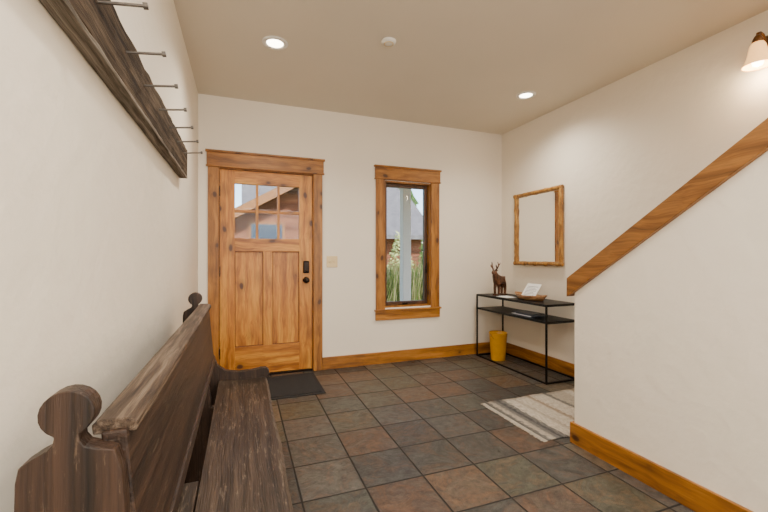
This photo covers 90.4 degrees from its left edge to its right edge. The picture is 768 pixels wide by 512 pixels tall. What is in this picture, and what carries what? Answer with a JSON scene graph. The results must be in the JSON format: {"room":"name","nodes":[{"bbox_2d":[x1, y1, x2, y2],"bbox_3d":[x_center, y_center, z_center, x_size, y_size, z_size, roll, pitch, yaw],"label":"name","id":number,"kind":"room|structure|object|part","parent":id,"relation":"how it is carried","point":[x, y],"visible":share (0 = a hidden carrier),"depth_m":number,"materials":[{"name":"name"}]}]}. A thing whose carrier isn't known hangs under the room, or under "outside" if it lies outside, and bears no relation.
{"room":"entrance hall","nodes":[
{"label":"entrance hall","id":0,"kind":"room"},
{"bbox_2d":[0,0,197,511],"bbox_3d":[-0.641,-0.180,0.401,0.150,2.740,7.100,0,0,-21],"label":"wall","id":1,"kind":"structure","parent":0,"point":[99,232],"depth_m":0.97,"materials":[{"name":"paint"}]},
{"bbox_2d":[39,0,202,178],"bbox_3d":[-0.843,-0.615,1.382,0.156,0.198,2.480,0,0,-21],"label":"coat rack","id":2,"kind":"object","parent":1,"relation":"attached to","point":[94,27],"visible":1,"depth_m":1.15,"materials":[{"name":"brown wood"}]},
{"bbox_2d":[198,94,501,357],"bbox_3d":[-0.160,-0.180,4.291,3.475,2.740,0.150,0,0,-21],"label":"wall","id":3,"kind":"structure","parent":0,"point":[350,145],"depth_m":4.20,"materials":[{"name":"paint"}]},
{"bbox_2d":[219,186,219,358],"bbox_3d":[-1.594,0.150,3.690,0.016,1.680,0.013,0,0,-21],"label":"hinge","id":4,"kind":"object","parent":3,"relation":"attached to","point":[219,186],"visible":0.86,"depth_m":3.69,"materials":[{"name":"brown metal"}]},
{"bbox_2d":[205,149,324,369],"bbox_3d":[-1.171,0.072,3.846,1.144,2.195,0.106,0,0,-21],"label":"door","id":5,"kind":"structure","parent":3,"relation":"in","point":[214,157],"depth_m":3.80,"materials":[{"name":"brown wood"}]},
{"bbox_3d":[-1.538,0.158,3.743,0.135,2.025,0.044,0,0,-21],"label":"hinge stile","id":6,"kind":"part","parent":5,"relation":"part of","materials":[{"name":"brown wood"}]},
{"bbox_3d":[-1.280,-0.455,3.839,0.024,0.540,0.036,0,0,-21],"label":"muntin","id":7,"kind":"part","parent":5,"relation":"part of","materials":[{"name":"brown wood"}]},
{"bbox_2d":[235,238,298,251],"bbox_3d":[-1.182,-0.120,3.876,0.624,0.130,0.044,0,0,-21],"label":"rail","id":8,"kind":"object","parent":5,"relation":"attached to","point":[241,244],"visible":0.9,"depth_m":3.85,"materials":[{"name":"brown wood"}]},
{"bbox_2d":[235,210,298,214],"bbox_3d":[-1.182,-0.455,3.876,0.624,0.024,0.032,0,0,-21],"label":"muntin","id":9,"kind":"object","parent":5,"relation":"attached to","point":[239,211],"visible":1,"depth_m":3.86,"materials":[{"name":"brown wood"}]},
{"bbox_3d":[-1.182,-0.790,3.876,0.624,0.130,0.044,0,0,-20],"label":"rail","id":10,"kind":"part","parent":5,"relation":"part of","materials":[{"name":"brown wood"}]},
{"bbox_3d":[-1.085,-0.455,3.912,0.024,0.540,0.036,0,0,-21],"label":"muntin","id":11,"kind":"part","parent":5,"relation":"part of","materials":[{"name":"brown wood"}]},
{"bbox_3d":[-0.827,0.158,4.008,0.135,2.025,0.044,0,0,-21],"label":"lock stile","id":12,"kind":"part","parent":5,"relation":"part of","materials":[{"name":"brown wood"}]},
{"bbox_2d":[303,261,308,272],"bbox_3d":[-0.812,0.105,3.977,0.064,0.130,0.023,0,0,-21],"label":"keypad deadbolt","id":13,"kind":"object","parent":5,"relation":"attached to","point":[305,263],"visible":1,"depth_m":3.96,"materials":[{"name":"black metal"}]},
{"bbox_2d":[208,166,321,370],"bbox_3d":[-1.190,0.161,3.892,1.097,2.059,0.173,0,0,-21],"label":"door frame","id":14,"kind":"structure","parent":3,"relation":"attached to","point":[213,172],"depth_m":3.69,"materials":[{"name":"brown wood"}]},
{"bbox_2d":[206,164,324,174],"bbox_3d":[-1.161,-0.872,3.818,1.136,0.013,0.034,0,0,-21],"label":"fillet","id":15,"kind":"object","parent":3,"relation":"attached to","point":[206,164],"visible":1,"depth_m":3.79,"materials":[{"name":"brown wood"}]},
{"bbox_2d":[327,256,337,266],"bbox_3d":[-0.550,0.050,4.054,0.118,0.120,0.020,0,0,-21],"label":"light switch","id":16,"kind":"object","parent":3,"relation":"attached to","point":[332,261],"visible":1,"depth_m":4.06,"materials":[{"name":"beige plastic"}]},
{"bbox_2d":[376,179,384,309],"bbox_3d":[-0.040,-0.138,4.242,0.106,1.455,0.024,0,0,-21],"label":"window casing","id":17,"kind":"structure","parent":3,"relation":"attached to","point":[380,183],"depth_m":4.23,"materials":[{"name":"brown wood"}]},
{"bbox_2d":[322,342,489,369],"bbox_3d":[0.423,1.125,4.419,2.288,0.130,0.017,0,0,-21],"label":"baseboard","id":18,"kind":"structure","parent":3,"relation":"attached to","point":[334,362],"depth_m":4.33,"materials":[{"name":"brown wood"}]},
{"bbox_2d":[375,309,439,320],"bbox_3d":[0.281,0.655,4.361,0.800,0.100,0.026,0,0,-21],"label":"apron","id":19,"kind":"object","parent":3,"relation":"attached to","point":[424,313],"visible":0.83,"depth_m":4.34,"materials":[{"name":"brown wood"}]},
{"bbox_2d":[374,177,440,183],"bbox_3d":[0.282,-0.872,4.357,0.824,0.013,0.034,0,0,-21],"label":"fillet","id":20,"kind":"object","parent":3,"relation":"attached to","point":[375,177],"visible":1,"depth_m":4.34,"materials":[{"name":"brown wood"}]},
{"bbox_2d":[374,164,441,307],"bbox_3d":[0.257,-0.225,4.425,0.834,1.590,0.189,0,0,-21],"label":"window","id":21,"kind":"structure","parent":3,"relation":"in","point":[381,171],"depth_m":4.43,"materials":[{"name":"brown wood"}]},
{"bbox_3d":[0.247,-0.145,4.451,0.552,1.392,0.045,0,0,-21],"label":"sash","id":22,"kind":"part","parent":21,"relation":"part of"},
{"bbox_2d":[374,306,441,311],"bbox_3d":[0.284,0.596,4.352,0.824,0.019,0.044,0,0,-21],"label":"sill","id":23,"kind":"structure","parent":3,"relation":"attached to","point":[439,307],"depth_m":4.33,"materials":[{"name":"brown wood"}]},
{"bbox_2d":[431,183,438,306],"bbox_3d":[0.600,-0.138,4.482,0.106,1.455,0.024,0,0,-21],"label":"window casing","id":24,"kind":"structure","parent":3,"relation":"attached to","point":[434,186],"depth_m":4.47,"materials":[{"name":"brown wood"}]},
{"bbox_2d":[398,188,410,300],"bbox_3d":[0.343,0.000,6.107,0.190,2.419,0.190,0,0,-20],"label":"porch post","id":25,"kind":"object","parent":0,"point":[405,194],"depth_m":6.04,"materials":[{"name":"white wood"}]},
{"bbox_2d":[174,0,767,134],"bbox_3d":[1.057,-1.625,1.036,3.775,0.150,7.100,0,0,-21],"label":"ceiling","id":26,"kind":"structure","parent":0,"point":[458,64],"depth_m":2.83,"materials":[{"name":"paint"}]},
{"bbox_2d":[262,36,287,49],"bbox_3d":[-0.789,-1.546,2.758,0.184,0.008,0.184,0,0,-21],"label":"recessed light","id":27,"kind":"object","parent":26,"relation":"in","point":[271,42],"visible":1,"depth_m":2.75,"materials":[{"name":"white plastic"}]},
{"bbox_2d":[382,37,395,46],"bbox_3d":[0.034,-1.538,2.735,0.104,0.022,0.104,0,0,-21],"label":"smoke detector","id":28,"kind":"object","parent":26,"relation":"attached to","point":[387,41],"visible":1,"depth_m":2.71,"materials":[{"name":"white plastic"}]},
{"bbox_2d":[516,91,535,98],"bbox_3d":[1.358,-1.546,3.647,0.184,0.008,0.184,0,0,-21],"label":"recessed light","id":29,"kind":"object","parent":26,"relation":"in","point":[526,94],"visible":1,"depth_m":3.64,"materials":[{"name":"white plastic"}]},
{"bbox_2d":[268,352,693,511],"bbox_3d":[1.057,1.250,1.036,3.775,0.120,7.100,0,0,-21],"label":"floor","id":30,"kind":"structure","parent":0,"point":[415,435],"depth_m":2.37,"materials":[{"name":"tile"}]},
{"bbox_2d":[14,292,293,511],"bbox_3d":[-0.652,0.701,1.503,0.498,0.979,1.803,0,0,-21],"label":"pew","id":31,"kind":"object","parent":30,"relation":"on","point":[189,432],"visible":1,"depth_m":0.99,"materials":[{"name":"brown wood"}]},
{"bbox_3d":[-0.343,0.701,0.677,0.498,0.979,0.038,0,0,-20],"label":"panel","id":32,"kind":"part","parent":31,"relation":"part of","materials":[{"name":"brown wood"}]},
{"bbox_3d":[-0.728,0.610,1.475,0.039,0.040,1.724,0,0,-20],"label":"rail","id":33,"kind":"part","parent":31,"relation":"part of","materials":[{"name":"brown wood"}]},
{"bbox_3d":[-0.961,0.701,2.330,0.498,0.979,0.038,0,0,-20],"label":"panel","id":34,"kind":"part","parent":31,"relation":"part of","materials":[{"name":"brown wood"}]},
{"bbox_2d":[269,368,312,374],"bbox_3d":[-1.193,1.181,3.904,0.894,0.017,0.149,0,0,-21],"label":"threshold","id":35,"kind":"object","parent":30,"relation":"on","point":[308,369],"visible":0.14,"depth_m":3.92,"materials":[{"name":"brown metal"}]},
{"bbox_2d":[235,342,298,371],"bbox_3d":[-1.182,1.030,3.876,0.624,0.280,0.044,0,0,-21],"label":"rail","id":36,"kind":"object","parent":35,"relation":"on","point":[276,357],"visible":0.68,"depth_m":3.86,"materials":[{"name":"brown wood"}]},
{"bbox_2d":[236,252,262,345],"bbox_3d":[-1.351,0.417,3.818,0.267,0.945,0.014,0,0,-21],"label":"panel","id":37,"kind":"object","parent":36,"relation":"on","point":[249,265],"visible":1,"depth_m":3.81,"materials":[{"name":"brown wood"}]},
{"bbox_2d":[235,251,262,346],"bbox_3d":[-1.347,0.417,3.807,0.267,0.945,0.011,0,0,-20],"label":"bead","id":38,"kind":"object","parent":37,"relation":"attached to","point":[235,251],"depth_m":3.77},
{"bbox_2d":[263,252,272,344],"bbox_3d":[-1.182,0.417,3.876,0.090,0.945,0.044,0,0,-21],"label":"stile","id":39,"kind":"object","parent":36,"relation":"on","point":[267,256],"visible":0.87,"depth_m":3.85,"materials":[{"name":"brown wood"}]},
{"bbox_2d":[273,252,297,343],"bbox_3d":[-1.017,0.417,3.943,0.267,0.945,0.014,0,0,-21],"label":"panel","id":40,"kind":"object","parent":36,"relation":"on","point":[285,264],"visible":1,"depth_m":3.94,"materials":[{"name":"brown wood"}]},
{"bbox_2d":[274,252,298,343],"bbox_3d":[-1.013,0.417,3.932,0.267,0.945,0.011,0,0,-20],"label":"bead","id":41,"kind":"object","parent":40,"relation":"attached to","point":[298,252],"depth_m":3.97},
{"bbox_2d":[267,372,325,399],"bbox_3d":[-1.010,1.183,3.471,0.840,0.014,0.630,0,0,-21],"label":"doormat","id":42,"kind":"object","parent":30,"relation":"on","point":[303,384],"visible":0.56,"depth_m":3.46,"materials":[{"name":"rubber"}]},
{"bbox_2d":[489,330,506,360],"bbox_3d":[1.325,1.031,4.424,0.212,0.318,0.212,0,0,-21],"label":"waste bin","id":43,"kind":"object","parent":30,"relation":"on","point":[498,339],"visible":1,"depth_m":4.35,"materials":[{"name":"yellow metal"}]},
{"bbox_2d":[476,293,574,384],"bbox_3d":[1.495,0.818,4.141,0.390,0.744,1.130,0,0,-21],"label":"console table","id":44,"kind":"object","parent":30,"relation":"on","point":[546,303],"visible":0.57,"depth_m":3.86,"materials":[{"name":"black metal"}]},
{"bbox_2d":[491,263,506,295],"bbox_3d":[1.343,0.251,4.467,0.254,0.390,0.112,0,0,-40],"label":"deer figurine","id":45,"kind":"object","parent":44,"relation":"on","point":[499,282],"visible":1,"depth_m":4.43,"materials":[{"name":"brown wood"}]},
{"bbox_3d":[1.495,0.450,4.141,0.382,0.008,1.122,0,0,-20],"label":"panel","id":46,"kind":"part","parent":44,"relation":"part of","materials":[{"name":"black metal"}]},
{"bbox_3d":[1.495,0.619,4.141,0.358,0.022,1.122,0,0,-20],"label":"shelf panel","id":47,"kind":"part","parent":44,"relation":"part of","materials":[{"name":"black metal"}]},
{"bbox_2d":[512,310,549,317],"bbox_3d":[1.515,0.596,3.983,0.228,0.024,0.360,0,0,-21],"label":"magazine stack","id":48,"kind":"object","parent":44,"relation":"on","point":[525,313],"visible":0.91,"depth_m":3.94,"materials":[{"name":"paper"}]},
{"bbox_2d":[512,310,543,314],"bbox_3d":[1.518,0.587,4.027,0.192,0.005,0.280,0,0,-21],"label":"magazine","id":49,"kind":"object","parent":48,"relation":"on","point":[521,312],"depth_m":4.01,"materials":[{"name":"paper"}]},
{"bbox_2d":[518,313,549,316],"bbox_3d":[1.538,0.593,3.949,0.198,0.005,0.280,0,0,-21],"label":"magazine","id":50,"kind":"object","parent":48,"relation":"on","point":[520,314],"depth_m":3.89,"materials":[{"name":"paper"}]},
{"bbox_2d":[514,291,547,300],"bbox_3d":[1.530,0.412,3.988,0.200,0.068,0.460,0,0,-21],"label":"wooden tray","id":51,"kind":"object","parent":44,"relation":"on","point":[519,294],"visible":0.96,"depth_m":3.89,"materials":[{"name":"brown wood"}]},
{"bbox_2d":[522,283,541,295],"bbox_3d":[1.538,0.353,3.992,0.102,0.142,0.200,0,0,-21],"label":"card","id":52,"kind":"object","parent":51,"relation":"in","point":[530,289],"visible":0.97,"depth_m":3.99,"materials":[{"name":"paper"}]},
{"bbox_2d":[483,388,574,441],"bbox_3d":[1.457,1.185,2.968,1.195,0.010,0.688,0,0,-21],"label":"area rug","id":53,"kind":"object","parent":30,"relation":"on","point":[545,416],"visible":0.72,"depth_m":2.90,"materials":[{"name":"beige fabric"}]},
{"bbox_2d":[502,10,767,363],"bbox_3d":[2.754,-0.180,1.670,0.150,2.740,7.100,0,0,-21],"label":"wall","id":54,"kind":"structure","parent":0,"point":[620,149],"depth_m":3.33,"materials":[{"name":"paint"}]},
{"bbox_2d":[513,184,563,265],"bbox_3d":[1.692,-0.322,4.214,0.058,0.843,0.734,0,0,-21],"label":"wall mirror","id":55,"kind":"object","parent":54,"relation":"attached to","point":[538,214],"visible":1,"depth_m":4.17,"materials":[{"name":"brown wood"}]},
{"bbox_2d":[506,343,574,376],"bbox_3d":[1.847,1.125,3.856,0.017,0.130,2.030,0,0,-21],"label":"baseboard","id":56,"kind":"structure","parent":54,"relation":"attached to","point":[556,364],"depth_m":4.18,"materials":[{"name":"brown wood"}]},
{"bbox_2d":[741,31,767,71],"bbox_3d":[2.321,-1.286,2.357,0.180,0.223,0.152,0,0,-21],"label":"wall sconce","id":57,"kind":"object","parent":54,"relation":"attached to","point":[757,57],"visible":1,"depth_m":2.34,"materials":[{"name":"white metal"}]},
{"bbox_3d":[2.307,-1.222,2.352,0.060,0.095,0.060,0,0,-20],"label":"bulb","id":58,"kind":"part","parent":57,"relation":"part of","materials":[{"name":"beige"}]},
{"bbox_3d":[2.347,-1.363,2.367,0.101,0.070,0.016,0,0,-20],"label":"arm","id":59,"kind":"part","parent":57,"relation":"part of","materials":[{"name":"brown metal"}]},
{"bbox_2d":[575,151,767,511],"bbox_3d":[2.094,-0.179,0.282,0.120,2.739,4.659,0,0,-21],"label":"wall","id":60,"kind":"structure","parent":0,"point":[671,338],"depth_m":1.79,"materials":[{"name":"paint"}]},
{"bbox_2d":[570,421,752,511],"bbox_3d":[2.079,1.125,0.292,0.140,0.130,4.670,0,0,-21],"label":"baseboard","id":61,"kind":"structure","parent":60,"relation":"attached to","point":[684,491],"depth_m":1.95,"materials":[{"name":"brown wood"}]},
{"bbox_2d":[567,118,767,295],"bbox_3d":[1.692,-0.645,1.358,0.178,1.801,2.441,0,0,-21],"label":"cap","id":62,"kind":"object","parent":60,"relation":"attached to","point":[754,144],"visible":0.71,"depth_m":1.83,"materials":[{"name":"brown wood"}]},
{"label":"outside","id":63,"kind":"structure","parent":0,"visible":0},
{"bbox_3d":[-6.551,1.440,31.799,70.000,0.200,55.840,0,0,-20],"label":"lawn","id":64,"kind":"structure","parent":63,"visible":0},
{"bbox_2d":[235,188,298,238],"bbox_3d":[-3.328,-0.485,13.756,4.600,3.650,2.900,0,0,-21],"label":"gable","id":65,"kind":"object","parent":64,"relation":"on","point":[289,201],"visible":0.12,"depth_m":12.22,"materials":[{"name":"brown wood"}]},
{"bbox_2d":[235,187,292,217],"bbox_3d":[-2.591,-1.550,11.784,5.640,1.920,0.090,0,0,-20],"label":"fascia","id":66,"kind":"object","parent":65,"relation":"attached to","point":[272,194],"depth_m":11.35,"materials":[{"name":"brown wood"}]},
{"bbox_2d":[248,221,284,238],"bbox_3d":[-2.858,-0.460,12.357,2.900,1.300,0.050,0,0,-21],"label":"window","id":67,"kind":"structure","parent":65,"relation":"attached to","point":[249,222],"depth_m":12.01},
{"bbox_2d":[251,224,281,238],"bbox_3d":[-2.846,-0.460,12.324,2.740,1.140,0.020,0,0,-20],"label":"window panes","id":68,"kind":"structure","parent":67,"relation":"in","point":[265,231],"depth_m":11.98,"materials":[{"name":"blue glass"}]},
{"bbox_2d":[387,231,413,273],"bbox_3d":[0.446,0.320,10.100,1.041,2.043,0.994,0,0,-21],"label":"leafy shrub","id":69,"kind":"object","parent":64,"relation":"on","point":[396,242],"visible":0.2,"depth_m":10.02,"materials":[{"name":"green plant"}]},
{"bbox_2d":[387,239,420,275],"bbox_3d":[-2.506,0.265,16.412,6.400,2.150,5.500,0,0,-21],"label":"wall","id":70,"kind":"structure","parent":64,"relation":"on","point":[415,243],"depth_m":14.83,"materials":[{"name":"brown brick"}]},
{"bbox_2d":[387,260,422,300],"bbox_3d":[0.851,0.668,8.022,4.537,1.344,1.596,0,0,-21],"label":"ornamental grass","id":71,"kind":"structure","parent":64,"relation":"on","point":[393,279],"depth_m":7.52,"materials":[{"name":"plant"}]},
{"bbox_2d":[411,190,422,264],"bbox_3d":[1.141,-2.629,23.047,3.375,7.938,3.551,0,0,32],"label":"conifer tree","id":72,"kind":"object","parent":64,"relation":"on","point":[413,198],"visible":0.02,"depth_m":22.69,"materials":[{"name":"green plant"}]},
{"bbox_2d":[418,240,422,280],"bbox_3d":[1.300,0.258,10.636,1.093,2.165,1.137,0,0,-21],"label":"leafy shrub","id":73,"kind":"object","parent":64,"relation":"on","point":[421,252],"visible":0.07,"depth_m":10.60,"materials":[{"name":"green plant"}]},
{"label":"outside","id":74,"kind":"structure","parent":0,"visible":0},
{"bbox_2d":[242,184,422,238],"bbox_3d":[-2.483,-2.025,16.634,7.000,2.730,7.100,0,0,-21],"label":"sky","id":75,"kind":"structure","parent":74,"point":[248,191],"depth_m":14.84,"materials":[{"name":"grey"}]}
]}

